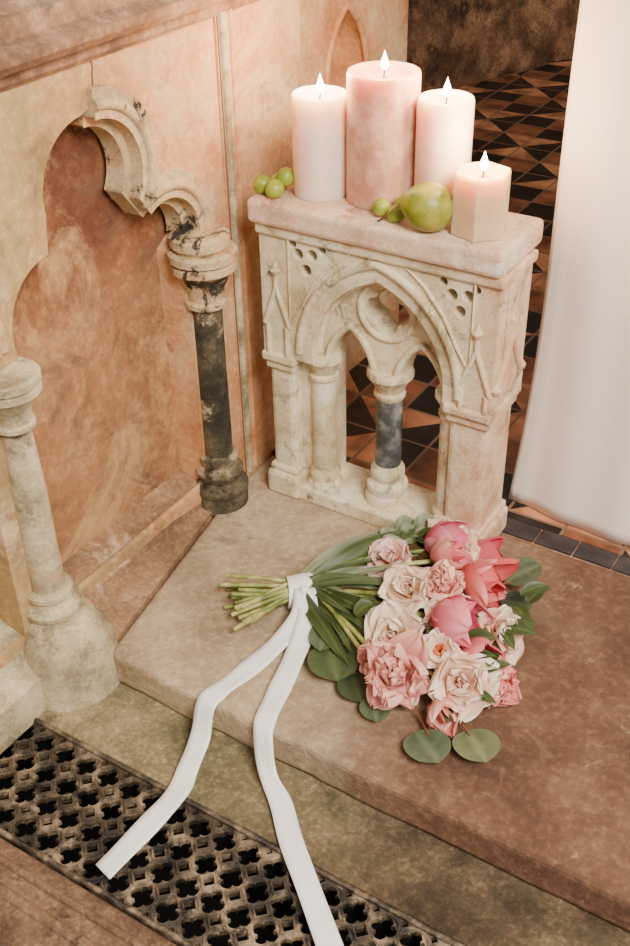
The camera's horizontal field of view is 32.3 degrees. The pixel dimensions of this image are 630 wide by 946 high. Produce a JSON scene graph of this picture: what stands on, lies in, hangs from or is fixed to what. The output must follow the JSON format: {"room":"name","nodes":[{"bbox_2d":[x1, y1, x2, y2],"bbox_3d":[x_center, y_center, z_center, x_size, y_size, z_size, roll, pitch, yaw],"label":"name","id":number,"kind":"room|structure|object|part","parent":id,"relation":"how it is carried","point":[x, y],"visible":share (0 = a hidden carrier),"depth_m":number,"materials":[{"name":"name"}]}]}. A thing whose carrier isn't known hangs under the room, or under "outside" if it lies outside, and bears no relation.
{"room":"church","nodes":[
{"label":"church","id":0,"kind":"room"},
{"bbox_2d":[0,342,2,357],"bbox_3d":[-0.484,-0.214,1.296,0.017,0.274,0.236,19,40,26],"label":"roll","id":1,"kind":"object","parent":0,"point":[1,354],"depth_m":1.44,"materials":[{"name":"beige stone"}]},
{"bbox_2d":[1,430,64,594],"bbox_3d":[-0.418,0.064,1.614,0.054,0.300,0.054,19,40,26],"label":"shaft","id":2,"kind":"object","parent":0,"point":[29,493],"depth_m":1.59,"materials":[{"name":"beige stone"}]},
{"bbox_2d":[0,356,41,435],"bbox_3d":[-0.421,-0.101,1.498,0.097,0.087,0.097,19,40,26],"label":"capital","id":3,"kind":"object","parent":2,"relation":"on","point":[20,381],"depth_m":1.47,"materials":[{"name":"beige stone"}]},
{"bbox_2d":[0,838,176,945],"bbox_3d":[-0.255,0.838,1.268,2.100,0.230,0.492,19,40,26],"label":"floor","id":4,"kind":"structure","parent":0,"point":[17,928],"depth_m":1.43,"materials":[{"name":"brown wood"}]},
{"bbox_2d":[0,779,294,945],"bbox_3d":[-0.093,0.793,1.552,2.300,0.050,0.300,19,40,26],"label":"pit","id":5,"kind":"object","parent":4,"relation":"on","point":[191,929],"visible":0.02,"depth_m":1.72,"materials":[{"name":"black"}]},
{"bbox_2d":[0,718,464,945],"bbox_3d":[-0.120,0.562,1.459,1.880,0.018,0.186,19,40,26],"label":"floor grate","id":6,"kind":"object","parent":5,"relation":"on","point":[104,764],"visible":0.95,"depth_m":1.50,"materials":[{"name":"brown metal"}]},
{"bbox_2d":[0,17,341,669],"bbox_3d":[-0.341,-0.219,1.774,0.289,0.915,1.850,19,40,26],"label":"wall","id":7,"kind":"structure","parent":0,"point":[90,295],"depth_m":1.69,"materials":[{"name":"stone"}]},
{"bbox_2d":[0,320,8,352],"bbox_3d":[-0.494,-0.226,1.304,0.034,0.290,0.249,19,40,26],"label":"trim","id":8,"kind":"structure","parent":7,"relation":"attached to","point":[3,338],"depth_m":1.45,"materials":[{"name":"beige stone"}]},
{"bbox_2d":[0,619,44,753],"bbox_3d":[-0.594,0.422,1.552,0.110,0.132,0.540,19,40,26],"label":"sill","id":9,"kind":"structure","parent":7,"relation":"attached to","point":[21,696],"depth_m":1.67,"materials":[{"name":"stone"}]},
{"bbox_2d":[0,882,99,945],"bbox_3d":[-0.160,0.654,1.329,2.100,0.018,0.018,19,40,26],"label":"trim","id":10,"kind":"structure","parent":7,"relation":"attached to","point":[21,903],"depth_m":1.42,"materials":[{"name":"brown wood"}]},
{"bbox_2d":[0,854,148,945],"bbox_3d":[-0.141,0.635,1.352,2.100,0.012,0.012,19,40,26],"label":"trim","id":11,"kind":"structure","parent":7,"relation":"attached to","point":[7,863],"depth_m":1.44,"materials":[{"name":"brown wood"}]},
{"bbox_2d":[90,60,92,84],"bbox_3d":[-0.299,-0.538,1.459,0.002,0.034,0.006,19,40,26],"label":"joint","id":12,"kind":"object","parent":7,"relation":"attached to","point":[90,60],"visible":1,"depth_m":1.46,"materials":[{"name":"brown stone"}]},
{"bbox_3d":[-0.573,-0.068,1.567,0.165,0.915,1.170,19,40,26],"label":"panel","id":13,"kind":"part","parent":7,"relation":"part of","materials":[{"name":"orange stone"}]},
{"bbox_2d":[69,116,187,230],"bbox_3d":[-0.275,-0.445,1.637,0.034,0.247,0.211,19,40,26],"label":"trim","id":14,"kind":"structure","parent":7,"relation":"attached to","point":[117,182],"depth_m":1.60,"materials":[{"name":"beige stone"}]},
{"bbox_2d":[0,0,259,91],"bbox_3d":[-0.499,-0.675,1.544,0.555,0.100,1.920,19,40,26],"label":"coping","id":15,"kind":"object","parent":7,"relation":"on","point":[39,38],"visible":1,"depth_m":1.40,"materials":[{"name":"stone"}]},
{"bbox_2d":[76,484,199,589],"bbox_3d":[-0.294,0.100,1.917,0.012,0.012,0.480,19,40,26],"label":"trim","id":16,"kind":"structure","parent":7,"relation":"attached to","point":[193,490],"depth_m":1.89,"materials":[{"name":"stone"}]},
{"bbox_2d":[62,469,214,642],"bbox_3d":[-0.272,0.146,1.934,0.160,0.132,0.480,19,40,26],"label":"sill","id":17,"kind":"structure","parent":7,"relation":"attached to","point":[122,595],"depth_m":1.89,"materials":[{"name":"stone"}]},
{"bbox_2d":[86,84,191,173],"bbox_3d":[-0.234,-0.459,1.624,0.009,0.292,0.251,19,40,26],"label":"fillet","id":18,"kind":"object","parent":7,"relation":"attached to","point":[88,89],"depth_m":1.48,"materials":[{"name":"beige stone"}]},
{"bbox_2d":[81,86,215,230],"bbox_3d":[-0.245,-0.461,1.630,0.034,0.290,0.249,19,40,26],"label":"trim","id":19,"kind":"structure","parent":7,"relation":"attached to","point":[138,185],"depth_m":1.60,"materials":[{"name":"beige stone"}]},
{"bbox_2d":[88,97,211,228],"bbox_3d":[-0.235,-0.448,1.621,0.017,0.274,0.236,19,40,26],"label":"roll","id":20,"kind":"object","parent":7,"relation":"attached to","point":[153,193],"depth_m":1.60,"materials":[{"name":"beige stone"}]},
{"bbox_2d":[166,240,237,312],"bbox_3d":[-0.183,-0.325,1.799,0.116,0.104,0.116,19,40,26],"label":"capital","id":21,"kind":"object","parent":7,"relation":"attached to","point":[204,280],"visible":0.85,"depth_m":1.76,"materials":[{"name":"beige stone"}]},
{"bbox_2d":[168,223,230,257],"bbox_3d":[-0.187,-0.379,1.763,0.100,0.028,0.100,19,40,26],"label":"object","id":22,"kind":"object","parent":21,"relation":"on","point":[191,243],"depth_m":1.73,"materials":[{"name":"beige stone"}]},
{"bbox_2d":[216,16,246,472],"bbox_3d":[-0.142,-0.345,1.885,0.004,0.845,0.004,19,40,26],"label":"groove","id":23,"kind":"object","parent":7,"relation":"attached to","point":[216,16],"visible":0.71,"depth_m":1.82,"materials":[{"name":"brown stone"}]},
{"bbox_2d":[218,11,252,471],"bbox_3d":[-0.136,-0.352,1.891,0.014,0.850,0.014,19,40,26],"label":"roll","id":24,"kind":"object","parent":7,"relation":"attached to","point":[222,16],"visible":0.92,"depth_m":1.83,"materials":[{"name":"stone"}]},
{"bbox_2d":[299,0,408,373],"bbox_3d":[0.050,-0.560,2.245,0.060,0.915,0.450,19,40,26],"label":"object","id":25,"kind":"structure","parent":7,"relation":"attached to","point":[384,22],"depth_m":2.09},
{"bbox_2d":[325,2,368,84],"bbox_3d":[0.064,-0.585,2.188,0.012,0.681,0.162,19,40,26],"label":"rib","id":26,"kind":"object","parent":25,"relation":"attached to","point":[348,7],"depth_m":2.00,"materials":[{"name":"beige stone"}]},
{"bbox_2d":[193,309,232,458],"bbox_3d":[-0.180,-0.162,1.914,0.054,0.315,0.054,19,40,26],"label":"shaft","id":27,"kind":"object","parent":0,"point":[208,327],"depth_m":1.89,"materials":[{"name":"black stone"}]},
{"bbox_2d":[213,0,300,476],"bbox_3d":[-0.178,-0.406,2.034,0.229,0.915,0.235,19,40,26],"label":"wall","id":28,"kind":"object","parent":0,"point":[266,33],"depth_m":1.84,"materials":[{"name":"beige paint"}]},
{"bbox_2d":[228,9,257,465],"bbox_3d":[-0.124,-0.363,1.906,0.008,0.850,0.008,19,40,26],"label":"roll","id":29,"kind":"object","parent":28,"relation":"attached to","point":[230,21],"depth_m":1.86,"materials":[{"name":"beige stone"}]},
{"bbox_2d":[38,682,629,945],"bbox_3d":[0.008,0.588,1.611,2.100,0.234,0.130,19,40,26],"label":"stone floor","id":30,"kind":"structure","parent":0,"point":[456,893],"depth_m":1.52,"materials":[{"name":"stone"}]},
{"bbox_2d":[23,596,119,711],"bbox_3d":[-0.402,0.274,1.751,0.173,0.138,0.173,19,40,26],"label":"column base","id":31,"kind":"object","parent":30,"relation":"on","point":[73,660],"visible":0.59,"depth_m":1.70,"materials":[{"name":"beige stone"}]},
{"bbox_2d":[270,453,629,577],"bbox_3d":[0.409,0.172,1.995,2.200,0.136,0.048,19,40,26],"label":"border bed","id":32,"kind":"object","parent":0,"point":[271,454],"visible":0.11,"depth_m":1.92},
{"bbox_2d":[271,449,629,575],"bbox_3d":[0.524,0.166,1.902,1.869,0.030,0.043,19,40,26],"label":"tiles","id":33,"kind":"structure","parent":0,"point":[562,544],"depth_m":1.93,"materials":[{"name":"black tile"}]},
{"bbox_2d":[346,58,629,557],"bbox_3d":[1.170,-1.093,3.762,6.000,0.138,4.448,19,40,26],"label":"tiled floor","id":34,"kind":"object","parent":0,"point":[519,118],"depth_m":2.85,"materials":[{"name":"black tile"}]},
{"bbox_2d":[407,0,579,92],"bbox_3d":[0.515,-2.265,3.670,2.556,2.000,0.066,-25,42,-30],"label":"wall","id":35,"kind":"structure","parent":34,"relation":"on","point":[464,42],"depth_m":4.22,"materials":[{"name":"brown paint"}]},
{"bbox_2d":[508,0,629,545],"bbox_3d":[0.659,-0.447,1.435,0.748,1.500,0.043,20,40,27],"label":"drape","id":36,"kind":"object","parent":34,"relation":"on","point":[572,467],"visible":1,"depth_m":1.75,"materials":[{"name":"fabric"}]},
{"bbox_3d":[0.199,0.409,1.860,2.100,0.233,0.594,19,40,26],"label":"bed","id":37,"kind":"object","parent":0,"visible":0},
{"bbox_2d":[113,456,629,931],"bbox_3d":[0.420,0.367,1.652,1.566,0.066,0.607,19,40,26],"label":"stone step","id":38,"kind":"structure","parent":37,"relation":"on","point":[550,810],"depth_m":1.62,"materials":[{"name":"beige stone"}]},
{"bbox_2d":[221,513,550,762],"bbox_3d":[0.120,0.181,1.745,0.545,0.133,0.502,19,40,26],"label":"flower bouquet","id":39,"kind":"object","parent":38,"relation":"on","point":[471,648],"visible":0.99,"depth_m":1.68,"materials":[{"name":"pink plant"}]},
{"bbox_2d":[96,572,343,945],"bbox_3d":[-0.142,0.392,1.576,0.334,0.119,0.643,-3,35,-3],"label":"satin ribbon","id":40,"kind":"object","parent":39,"relation":"attached to","point":[294,633],"visible":0.98,"depth_m":1.59,"materials":[{"name":"white fabric"}]},
{"bbox_2d":[247,182,543,538],"bbox_3d":[0.129,-0.177,1.869,0.457,0.581,0.162,19,40,26],"label":"stone pedestal","id":41,"kind":"object","parent":38,"relation":"on","point":[325,267],"visible":0.94,"depth_m":1.78,"materials":[{"name":"stone"}]},
{"bbox_2d":[253,167,293,198],"bbox_3d":[-0.065,-0.469,1.747,0.056,0.043,0.060,-28,43,-33],"label":"grapes","id":42,"kind":"object","parent":41,"relation":"on","point":[274,187],"visible":0.99,"depth_m":1.73,"materials":[{"name":"green food"}]},
{"bbox_2d":[291,75,345,202],"bbox_3d":[0.008,-0.530,1.705,0.088,0.188,0.088,19,40,26],"label":"pillar candle","id":43,"kind":"object","parent":41,"relation":"on","point":[318,110],"visible":0.98,"depth_m":1.68,"materials":[{"name":"wax"}]},
{"bbox_3d":[0.009,-0.299,1.775,0.126,0.160,0.007,19,40,26],"label":"spandrel moulding","id":44,"kind":"part","parent":41,"relation":"part of","materials":[{"name":"stone"}]},
{"bbox_3d":[0.125,0.051,2.024,0.320,0.030,0.118,19,40,26],"label":"sill","id":45,"kind":"part","parent":41,"relation":"part of","materials":[{"name":"stone"}]},
{"bbox_2d":[346,51,421,210],"bbox_3d":[0.104,-0.530,1.669,0.112,0.228,0.112,19,40,26],"label":"pillar candle","id":46,"kind":"object","parent":41,"relation":"on","point":[382,96],"visible":0.96,"depth_m":1.63,"materials":[{"name":"wax"}]},
{"bbox_2d":[372,196,403,222],"bbox_3d":[0.118,-0.405,1.664,0.058,0.029,0.059,19,40,26],"label":"grapes","id":47,"kind":"object","parent":41,"relation":"on","point":[381,207],"visible":0.63,"depth_m":1.65,"materials":[{"name":"green food"}]},
{"bbox_3d":[0.122,-0.368,1.723,0.442,0.018,0.130,19,40,26],"label":"cornice","id":48,"kind":"part","parent":41,"relation":"part of","materials":[{"name":"stone"}]},
{"bbox_2d":[377,181,452,231],"bbox_3d":[0.152,-0.398,1.614,0.114,0.074,0.074,19,40,26],"label":"pear","id":49,"kind":"object","parent":41,"relation":"on","point":[426,206],"visible":0.99,"depth_m":1.58,"materials":[{"name":"green food"}]},
{"bbox_3d":[0.188,-0.237,1.682,0.126,0.160,0.007,19,40,26],"label":"spandrel moulding","id":50,"kind":"part","parent":41,"relation":"part of","materials":[{"name":"stone"}]},
{"bbox_2d":[414,78,474,193],"bbox_3d":[0.194,-0.493,1.638,0.085,0.200,0.085,19,40,26],"label":"pillar candle","id":51,"kind":"object","parent":41,"relation":"on","point":[445,116],"visible":0.84,"depth_m":1.60,"materials":[{"name":"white wax"}]},
{"bbox_2d":[451,151,511,242],"bbox_3d":[0.242,-0.408,1.583,0.084,0.123,0.084,19,40,26],"label":"candle","id":52,"kind":"object","parent":41,"relation":"on","point":[481,190],"visible":1,"depth_m":1.57,"materials":[{"name":"beige wax"}]}
]}

